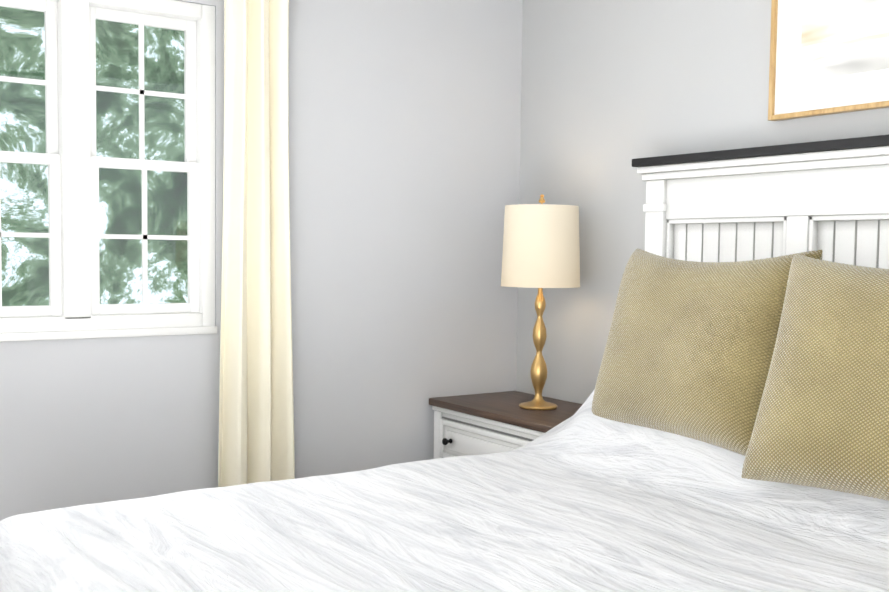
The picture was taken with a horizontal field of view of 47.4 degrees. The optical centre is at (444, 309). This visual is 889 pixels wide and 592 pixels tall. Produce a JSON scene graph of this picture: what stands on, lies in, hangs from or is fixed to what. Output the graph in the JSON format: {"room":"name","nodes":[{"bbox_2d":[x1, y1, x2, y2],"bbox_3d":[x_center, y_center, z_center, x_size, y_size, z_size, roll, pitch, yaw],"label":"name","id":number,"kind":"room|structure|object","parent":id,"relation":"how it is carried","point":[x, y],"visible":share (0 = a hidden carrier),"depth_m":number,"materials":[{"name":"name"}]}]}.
{"room":"bedroom","nodes":[
{"label":"bedroom","id":0,"kind":"room"},
{"bbox_2d":[0,0,522,520],"bbox_3d":[-1.182,-0.092,3.082,3.750,2.440,0.150,-2,4,-34],"label":"wall","id":1,"kind":"structure","parent":0,"point":[404,146],"depth_m":3.57,"materials":[{"name":"grey paint"}]},
{"bbox_2d":[0,0,216,341],"bbox_3d":[-1.124,-0.439,3.063,0.870,1.051,0.117,-2,4,-34],"label":"window","id":2,"kind":"structure","parent":1,"relation":"in","point":[74,308],"depth_m":3.09,"materials":[{"name":"white wood"}]},
{"bbox_2d":[218,0,294,486],"bbox_3d":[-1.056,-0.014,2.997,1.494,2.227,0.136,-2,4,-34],"label":"curtain","id":3,"kind":"object","parent":1,"relation":"attached to","point":[256,420],"visible":0.79,"depth_m":3.25,"materials":[{"name":"beige fabric"}]},
{"bbox_2d":[516,0,888,403],"bbox_3d":[1.359,-0.028,2.537,0.150,2.440,3.600,-2,4,-34],"label":"wall","id":4,"kind":"structure","parent":0,"point":[611,90],"depth_m":3.52,"materials":[{"name":"paint"}]},
{"bbox_2d":[768,0,888,120],"bbox_3d":[1.217,-0.829,2.549,0.028,0.610,0.935,-2,4,-34],"label":"picture frame","id":5,"kind":"object","parent":4,"relation":"attached to","point":[827,57],"visible":1,"depth_m":2.79,"materials":[{"name":"white paper"}]},
{"bbox_3d":[-0.191,1.275,1.667,3.750,0.100,3.750,-2,4,-34],"label":"floor","id":6,"kind":"structure","parent":0,"visible":0},
{"bbox_2d":[0,134,888,591],"bbox_3d":[0.293,0.396,2.038,2.165,1.625,1.865,-2,4,-34],"label":"bed","id":7,"kind":"object","parent":6,"relation":"on","point":[724,426],"visible":1,"depth_m":2.21,"materials":[{"name":"white fabric"}]},
{"bbox_2d":[0,328,888,591],"bbox_3d":[0.249,0.581,2.021,2.069,0.963,1.867,-2,4,-34],"label":"duvet","id":8,"kind":"object","parent":7,"relation":"on","point":[692,462],"depth_m":2.11,"materials":[{"name":"white fabric"}]},
{"bbox_2d":[429,391,582,458],"bbox_3d":[0.295,0.732,3.585,0.435,0.775,0.726,-2,4,-34],"label":"nightstand","id":9,"kind":"object","parent":6,"relation":"on","point":[482,423],"visible":0.29,"depth_m":3.55,"materials":[{"name":"brown wood"}]},
{"bbox_2d":[501,194,579,409],"bbox_3d":[0.334,-0.028,3.537,0.276,0.747,0.276,-2,4,-34],"label":"lamp","id":10,"kind":"object","parent":9,"relation":"on","point":[541,248],"visible":1,"depth_m":3.42,"materials":[{"name":"beige fabric"}]},
{"label":"outside","id":11,"kind":"structure","parent":0,"visible":0},
{"bbox_2d":[0,6,187,305],"bbox_3d":[-3.741,-2.146,7.199,15.000,12.000,0.050,-2,4,-34],"label":"window panes","id":12,"kind":"object","parent":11,"point":[39,287],"depth_m":8.00,"materials":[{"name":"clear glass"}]}
]}

